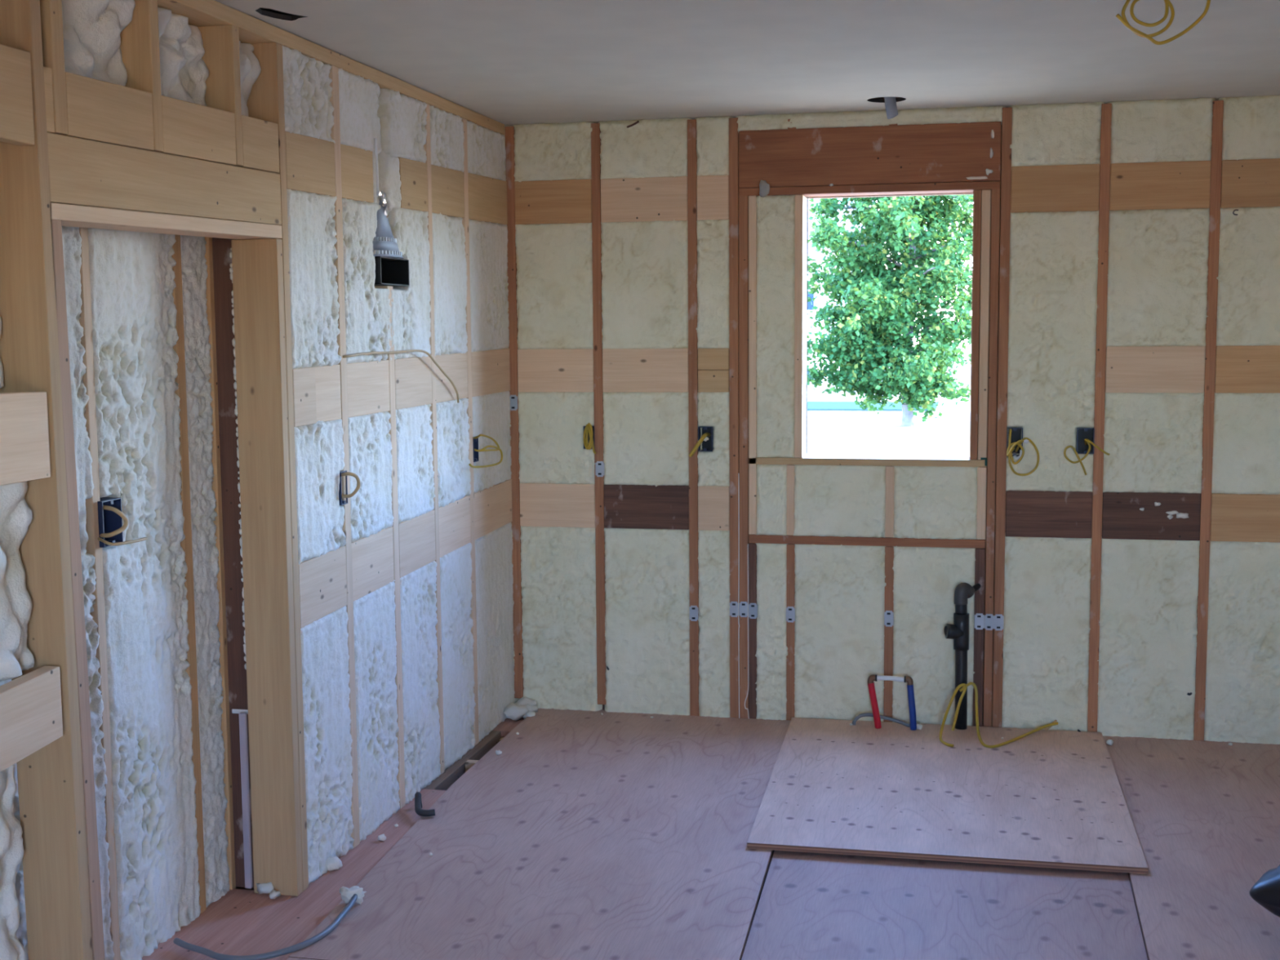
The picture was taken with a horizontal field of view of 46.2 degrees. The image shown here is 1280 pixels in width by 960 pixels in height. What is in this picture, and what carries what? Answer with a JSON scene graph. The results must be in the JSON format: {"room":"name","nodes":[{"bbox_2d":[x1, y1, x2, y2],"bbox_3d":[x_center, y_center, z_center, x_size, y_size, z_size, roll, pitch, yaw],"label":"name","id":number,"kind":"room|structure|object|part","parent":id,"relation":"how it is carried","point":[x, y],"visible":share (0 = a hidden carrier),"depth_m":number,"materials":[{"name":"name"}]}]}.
{"room":"kitchen under construction","nodes":[
{"label":"kitchen under construction","id":0,"kind":"room"},
{"bbox_2d":[0,0,537,959],"bbox_3d":[-1.564,0.233,2.503,0.522,3.148,8.440,1,6,12],"label":"wall","id":1,"kind":"structure","parent":0,"point":[239,694],"depth_m":4.28,"materials":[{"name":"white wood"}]},
{"bbox_3d":[-1.408,-0.434,3.008,0.060,0.524,0.388,1,6,12],"label":"foam panel","id":2,"kind":"part","parent":1,"relation":"part of","materials":[{"name":"white plastic"}]},
{"bbox_3d":[-1.426,0.971,3.157,0.106,0.779,0.388,1,6,12],"label":"foam panel","id":3,"kind":"part","parent":1,"relation":"part of","materials":[{"name":"white plastic"}]},
{"bbox_3d":[-1.370,0.221,3.067,0.074,0.429,0.388,1,6,12],"label":"foam panel","id":4,"kind":"part","parent":1,"relation":"part of","materials":[{"name":"white plastic"}]},
{"bbox_3d":[-1.486,0.281,3.394,0.089,2.154,0.818,1,6,12],"label":"foam panel","id":5,"kind":"part","parent":1,"relation":"part of","materials":[{"name":"white plastic"}]},
{"bbox_3d":[-1.282,-1.011,3.425,0.096,0.276,0.360,1,6,12],"label":"foam panel","id":6,"kind":"part","parent":1,"relation":"part of","materials":[{"name":"white plastic"}]},
{"bbox_2d":[97,497,147,547],"bbox_3d":[-1.344,0.108,3.812,0.125,0.117,0.137,1,6,12],"label":"electrical box","id":7,"kind":"object","parent":1,"relation":"attached to","point":[110,516],"visible":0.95,"depth_m":3.82,"materials":[{"name":"blue plastic"}]},
{"bbox_3d":[-1.347,0.218,4.008,0.090,2.154,0.428,1,6,12],"label":"foam panel","id":8,"kind":"part","parent":1,"relation":"part of","materials":[{"name":"white plastic"}]},
{"bbox_3d":[-1.206,-0.641,3.751,0.140,0.057,1.109,1,6,12],"label":"head plate","id":9,"kind":"part","parent":1,"relation":"part of","materials":[{"name":"brown wood"}]},
{"bbox_3d":[-1.203,-1.056,3.821,0.079,0.268,0.378,1,6,12],"label":"foam panel","id":10,"kind":"part","parent":1,"relation":"part of","materials":[{"name":"white plastic"}]},
{"bbox_3d":[-1.274,0.185,4.320,0.058,2.154,0.180,1,6,12],"label":"foam panel","id":11,"kind":"part","parent":1,"relation":"part of","materials":[{"name":"white plastic"}]},
{"bbox_3d":[-1.121,-1.093,4.142,0.094,0.261,0.223,1,6,12],"label":"foam panel","id":12,"kind":"part","parent":1,"relation":"part of","materials":[{"name":"white plastic"}]},
{"bbox_3d":[-0.998,-1.133,4.441,0.059,0.268,0.369,1,6,12],"label":"foam panel","id":13,"kind":"part","parent":1,"relation":"part of","materials":[{"name":"white plastic"}]},
{"bbox_3d":[-0.996,-0.598,4.496,0.060,0.549,0.369,1,6,12],"label":"foam panel","id":14,"kind":"part","parent":1,"relation":"part of","materials":[{"name":"white plastic"}]},
{"bbox_3d":[-1.007,0.028,4.563,0.101,0.436,0.369,1,6,12],"label":"foam panel","id":15,"kind":"part","parent":1,"relation":"part of","materials":[{"name":"white plastic"}]},
{"bbox_3d":[-0.985,0.809,4.639,0.062,0.824,0.369,1,6,12],"label":"foam panel","id":16,"kind":"part","parent":1,"relation":"part of","materials":[{"name":"white plastic"}]},
{"bbox_3d":[-1.514,-1.056,2.323,0.141,0.043,8.170,1,6,12],"label":"plate","id":17,"kind":"part","parent":1,"relation":"part of","materials":[{"name":"brown wood"}]},
{"bbox_2d":[338,470,360,505],"bbox_3d":[-0.936,0.025,4.714,0.112,0.105,0.048,1,6,12],"label":"electrical box","id":18,"kind":"object","parent":1,"relation":"attached to","point":[345,473],"visible":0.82,"depth_m":4.70,"materials":[{"name":"blue plastic"}]},
{"bbox_3d":[-0.913,-1.179,4.842,0.103,0.259,0.412,0,6,2],"label":"foam panel","id":19,"kind":"part","parent":1,"relation":"part of","materials":[{"name":"white plastic"}]},
{"bbox_3d":[-0.941,-0.645,4.896,0.127,0.550,0.405,1,6,12],"label":"foam panel","id":20,"kind":"part","parent":1,"relation":"part of","materials":[{"name":"white plastic"}]},
{"bbox_3d":[-0.906,-0.017,4.942,0.060,0.431,0.384,1,6,12],"label":"foam panel","id":21,"kind":"part","parent":1,"relation":"part of","materials":[{"name":"white plastic"}]},
{"bbox_3d":[-0.898,0.765,5.021,0.061,0.834,0.384,1,6,12],"label":"foam panel","id":22,"kind":"part","parent":1,"relation":"part of","materials":[{"name":"white plastic"}]},
{"bbox_3d":[-0.898,-1.007,5.046,0.113,0.208,0.268,1,6,12],"label":"foam panel","id":23,"kind":"part","parent":1,"relation":"part of","materials":[{"name":"white plastic"}]},
{"bbox_2d":[372,137,408,286],"bbox_3d":[-0.872,-0.896,5.060,0.142,0.474,0.288,1,6,12],"label":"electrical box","id":24,"kind":"object","parent":1,"relation":"attached to","point":[392,269],"visible":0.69,"depth_m":4.99,"materials":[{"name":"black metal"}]},
{"bbox_2d":[342,349,459,403],"bbox_3d":[-0.803,-0.347,5.208,0.042,0.211,1.043,1,6,14],"label":"cable","id":25,"kind":"object","parent":1,"relation":"attached to","point":[408,350],"visible":0.99,"depth_m":5.18,"materials":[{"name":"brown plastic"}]},
{"bbox_3d":[-0.855,-1.222,5.211,0.114,0.249,0.413,1,6,12],"label":"foam panel","id":26,"kind":"part","parent":1,"relation":"part of","materials":[{"name":"white plastic"}]},
{"bbox_3d":[-0.859,-0.689,5.267,0.127,0.550,0.413,1,6,12],"label":"foam panel","id":27,"kind":"part","parent":1,"relation":"part of","materials":[{"name":"white plastic"}]},
{"bbox_3d":[-0.819,-0.063,5.336,0.061,0.426,0.388,1,6,12],"label":"foam panel","id":28,"kind":"part","parent":1,"relation":"part of","materials":[{"name":"white plastic"}]},
{"bbox_3d":[-0.810,0.719,5.415,0.060,0.843,0.388,1,6,12],"label":"foam panel","id":29,"kind":"part","parent":1,"relation":"part of","materials":[{"name":"white plastic"}]},
{"bbox_3d":[-0.741,-1.268,5.606,0.063,0.240,0.392,1,6,12],"label":"foam panel","id":30,"kind":"part","parent":1,"relation":"part of","materials":[{"name":"white plastic"}]},
{"bbox_3d":[-0.739,-0.736,5.661,0.066,0.551,0.392,1,6,12],"label":"foam panel","id":31,"kind":"part","parent":1,"relation":"part of","materials":[{"name":"white plastic"}]},
{"bbox_3d":[-0.731,-0.109,5.724,0.061,0.421,0.392,1,6,12],"label":"foam panel","id":32,"kind":"part","parent":1,"relation":"part of","materials":[{"name":"white plastic"}]},
{"bbox_3d":[-0.724,0.674,5.803,0.062,0.853,0.392,1,6,12],"label":"foam panel","id":33,"kind":"part","parent":1,"relation":"part of","materials":[{"name":"white plastic"}]},
{"bbox_2d":[468,434,502,467],"bbox_3d":[-0.664,-0.116,5.934,0.134,0.131,0.268,2,6,23],"label":"electrical box","id":34,"kind":"object","parent":1,"relation":"attached to","point":[475,440],"visible":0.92,"depth_m":5.98,"materials":[{"name":"blue plastic"}]},
{"bbox_3d":[-0.636,-1.321,6.070,0.052,0.230,0.530,1,6,12],"label":"foam panel","id":35,"kind":"part","parent":1,"relation":"part of","materials":[{"name":"white plastic"}]},
{"bbox_3d":[-0.632,-0.790,6.124,0.052,0.554,0.530,1,6,12],"label":"foam panel","id":36,"kind":"part","parent":1,"relation":"part of","materials":[{"name":"beige plastic"}]},
{"bbox_3d":[-0.639,-0.163,6.191,0.077,0.417,0.530,1,6,12],"label":"foam panel","id":37,"kind":"part","parent":1,"relation":"part of","materials":[{"name":"beige plastic"}]},
{"bbox_3d":[-0.620,0.620,6.268,0.049,0.866,0.530,1,6,12],"label":"foam panel","id":38,"kind":"part","parent":1,"relation":"part of","materials":[{"name":"beige plastic"}]},
{"bbox_2d":[142,705,1279,959],"bbox_3d":[0.541,1.627,2.207,4.800,0.400,8.490,1,6,12],"label":"floor","id":39,"kind":"structure","parent":0,"point":[591,835],"depth_m":4.54,"materials":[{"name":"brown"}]},
{"bbox_2d":[173,893,357,959],"bbox_3d":[-0.981,1.235,4.087,0.518,0.048,0.247,-4,7,-28],"label":"cable","id":40,"kind":"object","parent":39,"relation":"on","point":[335,923],"visible":1,"depth_m":4.01,"materials":[{"name":"grey plastic"}]},
{"bbox_2d":[256,882,274,894],"bbox_3d":[-1.110,1.210,4.449,0.042,0.041,0.046,-4,7,-34],"label":"crumb","id":41,"kind":"object","parent":39,"relation":"on","point":[262,888],"visible":1,"depth_m":4.44,"materials":[{"name":"white plastic"}]},
{"bbox_2d":[269,889,280,899],"bbox_3d":[-1.075,1.219,4.419,0.027,0.029,0.040,1,6,12],"label":"crumb","id":42,"kind":"object","parent":39,"relation":"on","point":[273,894],"visible":1,"depth_m":4.41,"materials":[{"name":"white plastic"}]},
{"bbox_2d":[325,856,342,871],"bbox_3d":[-0.955,1.188,4.649,0.068,0.042,0.043,1,6,12],"label":"scrap","id":43,"kind":"object","parent":39,"relation":"on","point":[332,863],"visible":0.99,"depth_m":4.63,"materials":[{"name":"white plastic"}]},
{"bbox_2d":[339,885,366,904],"bbox_3d":[-0.829,1.197,4.324,0.077,0.051,0.062,5,8,41],"label":"clump","id":44,"kind":"object","parent":39,"relation":"on","point":[346,893],"visible":0.93,"depth_m":4.31,"materials":[{"name":"white plastic"}]},
{"bbox_2d":[377,834,386,840],"bbox_3d":[-0.844,1.171,4.910,0.025,0.022,0.026,-3,7,-27],"label":"crumb","id":45,"kind":"object","parent":39,"relation":"on","point":[382,837],"visible":1,"depth_m":4.90,"materials":[{"name":"white plastic"}]},
{"bbox_2d":[414,791,435,816],"bbox_3d":[-0.754,1.131,5.163,0.058,0.073,0.200,-3,6,-23],"label":"stub","id":46,"kind":"object","parent":39,"relation":"on","point":[418,803],"visible":1,"depth_m":5.10,"materials":[{"name":"grey plastic"}]},
{"bbox_2d":[495,750,502,755],"bbox_3d":[-0.548,1.057,5.823,0.023,0.022,0.023,-2,6,-16],"label":"crumb","id":47,"kind":"object","parent":39,"relation":"on","point":[497,752],"visible":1,"depth_m":5.82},
{"bbox_2d":[746,717,1148,874],"bbox_3d":[1.079,1.089,5.386,1.253,0.019,1.554,1,6,12],"label":"plywood board","id":48,"kind":"object","parent":39,"relation":"on","point":[1049,798],"visible":0.93,"depth_m":5.18,"materials":[{"name":"beige wood"}]},
{"bbox_2d":[852,712,910,727],"bbox_3d":[0.996,0.984,6.124,0.260,0.064,0.019,1,6,10],"label":"cable loop","id":49,"kind":"object","parent":48,"relation":"on","point":[866,714],"visible":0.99,"depth_m":6.12,"materials":[{"name":"grey plastic"}]},
{"bbox_2d":[867,674,916,730],"bbox_3d":[1.021,0.899,6.076,0.198,0.220,0.026,1,6,12],"label":"stub","id":50,"kind":"object","parent":48,"relation":"on","point":[908,679],"visible":1,"depth_m":6.06,"materials":[{"name":"red plastic"}]},
{"bbox_2d":[916,723,922,729],"bbox_3d":[1.129,0.997,6.071,0.033,0.025,0.029,-5,7,-38],"label":"crumb","id":51,"kind":"object","parent":48,"relation":"on","point":[919,726],"visible":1,"depth_m":6.06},
{"bbox_2d":[938,683,967,746],"bbox_3d":[1.224,0.922,5.926,0.082,0.203,0.240,2,6,24],"label":"cable loop","id":52,"kind":"object","parent":48,"relation":"on","point":[964,685],"visible":1,"depth_m":6.00,"materials":[{"name":"yellow plastic"}]},
{"bbox_2d":[944,582,981,729],"bbox_3d":[1.314,0.708,6.072,0.187,0.598,0.075,-3,6,-22],"label":"drain pipe","id":53,"kind":"object","parent":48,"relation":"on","point":[958,631],"visible":0.99,"depth_m":6.03,"materials":[{"name":"black plastic"}]},
{"bbox_2d":[945,623,964,639],"bbox_3d":[1.264,0.611,6.042,0.068,0.064,0.061,-1,6,-5],"label":"outlet","id":54,"kind":"object","parent":53,"relation":"attached to","point":[955,631],"depth_m":6.02,"materials":[{"name":"black plastic"}]},
{"bbox_3d":[1.353,0.439,6.070,0.092,0.044,0.034,-6,8,-43],"label":"vent arm","id":55,"kind":"part","parent":53,"relation":"part of","materials":[{"name":"black plastic"}]},
{"bbox_2d":[959,682,1058,747],"bbox_3d":[1.483,0.921,5.910,0.402,0.205,0.254,-1,6,-1],"label":"cable","id":56,"kind":"object","parent":48,"relation":"on","point":[973,684],"visible":1,"depth_m":5.97,"materials":[{"name":"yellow plastic"}]},
{"bbox_2d":[1044,719,1057,730],"bbox_3d":[1.654,0.988,6.046,0.054,0.045,0.015,-2,6,-10],"label":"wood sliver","id":57,"kind":"object","parent":48,"relation":"on","point":[1055,720],"visible":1,"depth_m":6.04,"materials":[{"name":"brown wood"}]},
{"bbox_2d":[1106,739,1113,745],"bbox_3d":[1.843,1.030,5.891,0.027,0.024,0.022,-6,8,-43],"label":"crumb","id":58,"kind":"object","parent":39,"relation":"on","point":[1110,742],"visible":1,"depth_m":5.88,"materials":[{"name":"white plastic"}]},
{"bbox_2d":[1248,864,1279,917],"bbox_3d":[1.917,1.096,3.982,0.600,0.275,0.404,0,6,0],"label":"plastic bag","id":59,"kind":"object","parent":39,"relation":"on","point":[1265,891],"visible":1,"depth_m":3.95,"materials":[{"name":"black plastic"}]},
{"bbox_2d":[214,0,1279,126],"bbox_3d":[0.524,-1.184,1.899,4.820,0.260,8.530,1,6,12],"label":"ceiling","id":60,"kind":"structure","parent":0,"point":[506,62],"depth_m":4.66,"materials":[{"name":"paint"}]},
{"bbox_2d":[884,97,897,119],"bbox_3d":[0.960,-1.457,5.741,0.035,0.149,0.086,3,7,29],"label":"metal sleeve","id":61,"kind":"object","parent":60,"relation":"attached to","point":[891,106],"visible":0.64,"depth_m":5.74,"materials":[{"name":"metal"}]},
{"bbox_2d":[1115,0,1210,44],"bbox_3d":[1.345,-1.218,3.852,0.238,0.202,0.044,1,6,12],"label":"cable","id":62,"kind":"object","parent":60,"relation":"hanging from","point":[1122,19],"visible":1,"depth_m":3.85,"materials":[{"name":"yellow plastic"}]},
{"bbox_2d":[503,95,1279,744],"bbox_3d":[1.398,-0.157,6.097,4.650,3.148,0.204,1,6,12],"label":"wall","id":63,"kind":"structure","parent":0,"point":[1135,252],"depth_m":6.08,"materials":[{"name":"brown wood"}]},
{"bbox_3d":[-0.584,-0.243,6.461,0.104,2.533,0.060,1,6,12],"label":"foam panel","id":64,"kind":"part","parent":63,"relation":"part of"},
{"bbox_3d":[-0.541,-0.330,6.417,0.038,0.066,0.002,1,6,12],"label":"nail plate","id":65,"kind":"part","parent":63,"relation":"part of","materials":[{"name":"metal"}]},
{"bbox_3d":[-0.358,-0.818,6.346,0.362,0.553,0.054,1,6,12],"label":"foam panel","id":66,"kind":"part","parent":63,"relation":"part of","materials":[{"name":"beige plastic"}]},
{"bbox_3d":[-0.363,-1.372,6.291,0.362,0.260,0.053,1,6,12],"label":"foam panel","id":67,"kind":"part","parent":63,"relation":"part of","materials":[{"name":"beige plastic"}]},
{"bbox_3d":[-0.350,-0.182,6.427,0.362,0.420,0.084,1,6,12],"label":"foam panel","id":68,"kind":"part","parent":63,"relation":"part of","materials":[{"name":"beige plastic"}]},
{"bbox_3d":[-0.347,0.604,6.492,0.362,0.841,0.054,1,6,12],"label":"foam panel","id":69,"kind":"part","parent":63,"relation":"part of","materials":[{"name":"beige plastic"}]},
{"bbox_2d":[582,422,595,453],"bbox_3d":[-0.208,-0.179,6.373,0.058,0.134,0.094,1,6,12],"label":"electrical box","id":70,"kind":"object","parent":63,"relation":"attached to","point":[588,429],"visible":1,"depth_m":6.34,"materials":[{"name":"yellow plastic"}]},
{"bbox_3d":[-0.170,-0.046,6.364,0.038,0.066,0.002,1,6,12],"label":"nail plate","id":71,"kind":"part","parent":63,"relation":"part of","materials":[{"name":"metal"}]},
{"bbox_2d":[626,120,639,128],"bbox_3d":[-0.029,-1.465,6.181,0.053,0.029,0.012,1,6,12],"label":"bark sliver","id":72,"kind":"object","parent":63,"relation":"attached to","point":[637,122],"visible":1,"depth_m":6.18,"materials":[{"name":"brown wood"}]},
{"bbox_3d":[0.022,-0.812,6.263,0.396,0.553,0.056,1,6,12],"label":"foam panel","id":73,"kind":"part","parent":63,"relation":"part of","materials":[{"name":"beige plastic"}]},
{"bbox_3d":[0.018,-1.367,6.207,0.396,0.260,0.054,1,6,12],"label":"foam panel","id":74,"kind":"part","parent":63,"relation":"part of","materials":[{"name":"beige plastic"}]},
{"bbox_3d":[0.027,-0.175,6.328,0.396,0.420,0.054,1,6,12],"label":"foam panel","id":75,"kind":"part","parent":63,"relation":"part of","materials":[{"name":"beige plastic"}]},
{"bbox_3d":[0.034,0.609,6.411,0.396,0.841,0.058,1,6,12],"label":"foam panel","id":76,"kind":"part","parent":63,"relation":"part of","materials":[{"name":"beige plastic"}]},
{"bbox_3d":[0.227,0.563,6.339,0.038,0.066,0.002,1,6,12],"label":"nail plate","id":77,"kind":"part","parent":63,"relation":"part of","materials":[{"name":"metal"}]},
{"bbox_2d":[688,426,713,457],"bbox_3d":[0.257,-0.160,6.265,0.094,0.124,0.109,1,6,12],"label":"electrical box","id":78,"kind":"object","parent":63,"relation":"attached to","point":[707,431],"visible":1,"depth_m":6.26,"materials":[{"name":"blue plastic"}]},
{"bbox_3d":[0.305,-0.808,6.203,0.162,0.553,0.054,1,6,12],"label":"foam panel","id":79,"kind":"part","parent":63,"relation":"part of","materials":[{"name":"beige plastic"}]},
{"bbox_3d":[0.313,-0.172,6.281,0.162,0.420,0.084,1,6,12],"label":"foam panel","id":80,"kind":"part","parent":63,"relation":"part of","materials":[{"name":"beige plastic"}]},
{"bbox_3d":[0.316,0.613,6.346,0.162,0.841,0.063,1,6,12],"label":"foam panel","id":81,"kind":"part","parent":63,"relation":"part of","materials":[{"name":"beige plastic"}]},
{"bbox_3d":[0.300,-1.363,6.144,0.162,0.260,0.049,1,6,12],"label":"foam panel","id":82,"kind":"part","parent":63,"relation":"part of","materials":[{"name":"beige plastic"}]},
{"bbox_3d":[0.395,0.543,6.300,0.038,0.066,0.002,1,6,12],"label":"nail plate","id":83,"kind":"part","parent":63,"relation":"part of","materials":[{"name":"metal"}]},
{"bbox_2d":[737,473,739,718],"bbox_3d":[0.414,0.490,6.286,0.007,1.040,0.009,1,6,12],"label":"string","id":84,"kind":"object","parent":63,"relation":"hanging from","point":[738,473],"visible":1,"depth_m":6.28,"materials":[{"name":"beige"}]},
{"bbox_3d":[0.434,0.542,6.291,0.038,0.066,0.002,1,6,12],"label":"nail plate","id":85,"kind":"part","parent":63,"relation":"part of","materials":[{"name":"metal"}]},
{"bbox_2d":[744,543,749,719],"bbox_3d":[0.447,0.637,6.294,0.021,0.746,0.008,1,6,12],"label":"string","id":86,"kind":"object","parent":63,"relation":"hanging from","point":[748,544],"visible":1,"depth_m":6.29,"materials":[{"name":"beige"}]},
{"bbox_3d":[0.473,0.548,6.283,0.038,0.066,0.002,1,6,12],"label":"nail plate","id":87,"kind":"part","parent":63,"relation":"part of","materials":[{"name":"metal"}]},
{"bbox_2d":[759,179,769,196],"bbox_3d":[0.506,-1.183,6.089,0.044,0.069,0.026,1,6,12],"label":"foam daub","id":88,"kind":"object","parent":63,"relation":"attached to","point":[764,188],"visible":1,"depth_m":6.08,"materials":[{"name":"grey plastic"}]},
{"bbox_3d":[0.553,0.643,6.296,0.153,0.789,0.053,1,6,12],"label":"foam panel","id":89,"kind":"part","parent":63,"relation":"part of","materials":[{"name":"beige plastic"}]},
{"bbox_3d":[0.549,0.081,6.240,0.153,0.324,0.051,1,6,12],"label":"foam panel","id":90,"kind":"part","parent":63,"relation":"part of","materials":[{"name":"beige plastic"}]},
{"bbox_3d":[0.559,-0.627,6.170,0.184,1.098,0.057,1,6,12],"label":"foam panel","id":91,"kind":"part","parent":63,"relation":"part of","materials":[{"name":"beige plastic"}]},
{"bbox_3d":[0.626,0.560,6.250,0.038,0.066,0.002,1,6,12],"label":"nail plate","id":92,"kind":"part","parent":63,"relation":"part of","materials":[{"name":"metal"}]},
{"bbox_3d":[0.823,0.085,6.180,0.399,0.324,0.050,1,6,12],"label":"foam panel","id":93,"kind":"part","parent":63,"relation":"part of","materials":[{"name":"beige plastic"}]},
{"bbox_3d":[0.828,0.647,6.234,0.397,0.789,0.055,1,6,12],"label":"foam panel","id":94,"kind":"part","parent":63,"relation":"part of","materials":[{"name":"beige plastic"}]},
{"bbox_3d":[0.935,-0.080,6.187,0.961,0.028,0.135,1,6,12],"label":"sill plate","id":95,"kind":"part","parent":63,"relation":"part of","materials":[{"name":"brown wood"}]},
{"bbox_3d":[0.924,-1.173,6.075,1.037,0.031,0.136,1,6,12],"label":"header plate","id":96,"kind":"part","parent":63,"relation":"part of","materials":[{"name":"brown wood"}]},
{"bbox_3d":[0.911,-1.443,5.998,1.071,0.081,0.061,1,6,12],"label":"foam panel","id":97,"kind":"part","parent":63,"relation":"part of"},
{"bbox_3d":[1.022,0.570,6.163,0.038,0.066,0.002,1,6,12],"label":"nail plate","id":98,"kind":"part","parent":63,"relation":"part of","materials":[{"name":"metal"}]},
{"bbox_2d":[794,190,991,466],"bbox_3d":[1.029,-0.615,6.138,0.774,1.091,0.192,1,6,12],"label":"window","id":99,"kind":"structure","parent":63,"relation":"in","point":[981,206],"depth_m":6.01,"materials":[{"name":"brown wood"}]},
{"bbox_3d":[1.203,0.652,6.153,0.352,0.789,0.054,1,6,12],"label":"foam panel","id":100,"kind":"part","parent":63,"relation":"part of","materials":[{"name":"beige plastic"}]},
{"bbox_3d":[1.200,0.090,6.098,0.358,0.324,0.060,1,6,12],"label":"foam panel","id":101,"kind":"part","parent":63,"relation":"part of","materials":[{"name":"beige plastic"}]},
{"bbox_3d":[1.375,0.574,6.085,0.038,0.066,0.002,1,6,12],"label":"nail plate","id":102,"kind":"part","parent":63,"relation":"part of","materials":[{"name":"metal"}]},
{"bbox_3d":[1.414,0.575,6.077,0.038,0.066,0.002,1,6,12],"label":"nail plate","id":103,"kind":"part","parent":63,"relation":"part of","materials":[{"name":"metal"}]},
{"bbox_3d":[1.451,0.576,6.069,0.038,0.066,0.002,1,6,12],"label":"nail plate","id":104,"kind":"part","parent":63,"relation":"part of","materials":[{"name":"metal"}]},
{"bbox_2d":[1006,427,1039,475],"bbox_3d":[1.523,-0.114,5.976,0.127,0.187,0.133,1,6,12],"label":"electrical box","id":105,"kind":"object","parent":63,"relation":"attached to","point":[1015,441],"visible":1,"depth_m":5.95,"materials":[{"name":"blue plastic"}]},
{"bbox_3d":[1.637,0.632,6.054,0.362,0.841,0.053,1,6,12],"label":"foam panel","id":106,"kind":"part","parent":63,"relation":"part of","materials":[{"name":"beige plastic"}]},
{"bbox_3d":[1.632,-0.505,5.954,0.362,1.127,0.084,1,6,12],"label":"foam panel","id":107,"kind":"part","parent":63,"relation":"part of","materials":[{"name":"beige plastic"}]},
{"bbox_3d":[1.621,-1.343,5.851,0.362,0.260,0.050,1,6,12],"label":"foam panel","id":108,"kind":"part","parent":63,"relation":"part of","materials":[{"name":"beige plastic"}]},
{"bbox_2d":[1063,427,1109,475],"bbox_3d":[1.762,-0.114,5.933,0.173,0.181,0.115,1,6,12],"label":"electrical box","id":109,"kind":"object","parent":63,"relation":"attached to","point":[1085,436],"visible":1,"depth_m":5.93,"materials":[{"name":"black plastic"}]},
{"bbox_3d":[2.018,0.638,5.971,0.396,0.841,0.053,1,6,12],"label":"foam panel","id":110,"kind":"part","parent":63,"relation":"part of","materials":[{"name":"beige plastic"}]},
{"bbox_3d":[2.012,-0.147,5.892,0.396,0.420,0.055,1,6,12],"label":"foam panel","id":111,"kind":"part","parent":63,"relation":"part of","materials":[{"name":"beige plastic"}]},
{"bbox_3d":[2.006,-0.784,5.827,0.396,0.553,0.055,1,6,12],"label":"foam panel","id":112,"kind":"part","parent":63,"relation":"part of","materials":[{"name":"beige plastic"}]},
{"bbox_3d":[2.002,-1.338,5.771,0.396,0.260,0.056,1,6,12],"label":"foam panel","id":113,"kind":"part","parent":63,"relation":"part of","materials":[{"name":"beige plastic"}]},
{"bbox_3d":[2.414,0.644,5.883,0.396,0.841,0.053,1,6,12],"label":"foam panel","id":114,"kind":"part","parent":63,"relation":"part of","materials":[{"name":"beige plastic"}]},
{"bbox_3d":[2.409,-0.141,5.806,0.396,0.420,0.056,1,6,12],"label":"foam panel","id":115,"kind":"part","parent":63,"relation":"part of","materials":[{"name":"beige plastic"}]},
{"bbox_3d":[2.404,-0.778,5.742,0.396,0.553,0.058,1,6,12],"label":"foam panel","id":116,"kind":"part","parent":63,"relation":"part of","materials":[{"name":"beige plastic"}]},
{"bbox_3d":[2.398,-1.333,5.681,0.396,0.260,0.056,1,6,12],"label":"foam panel","id":117,"kind":"part","parent":63,"relation":"part of","materials":[{"name":"beige plastic"}]},
{"label":"outside","id":118,"kind":"structure","parent":0,"visible":0},
{"bbox_2d":[807,348,971,457],"bbox_3d":[8.079,-2.430,45.470,180.000,0.075,200.000,1,6,12],"label":"lawn","id":119,"kind":"structure","parent":118,"point":[829,433],"depth_m":32.28,"materials":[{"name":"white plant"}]},
{"bbox_2d":[807,198,871,377],"bbox_3d":[4.474,-8.783,67.746,12.000,8.210,8.000,1,6,12],"label":"sky","id":120,"kind":"structure","parent":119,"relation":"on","point":[816,255],"depth_m":63.69,"materials":[{"name":"white"}]},
{"bbox_2d":[807,194,973,426],"bbox_3d":[5.687,-4.614,33.286,5.432,7.099,5.657,2,6,23],"label":"tree","id":121,"kind":"object","parent":119,"relation":"on","point":[874,331],"visible":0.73,"depth_m":32.81,"materials":[{"name":"green plant"}]},
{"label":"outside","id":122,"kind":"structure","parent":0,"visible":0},
{"bbox_2d":[807,401,938,411],"bbox_3d":[-21.621,-2.402,47.785,61.000,0.150,4.100,1,6,12],"label":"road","id":123,"kind":"structure","parent":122,"point":[811,406],"depth_m":40.85,"materials":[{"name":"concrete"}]}
]}

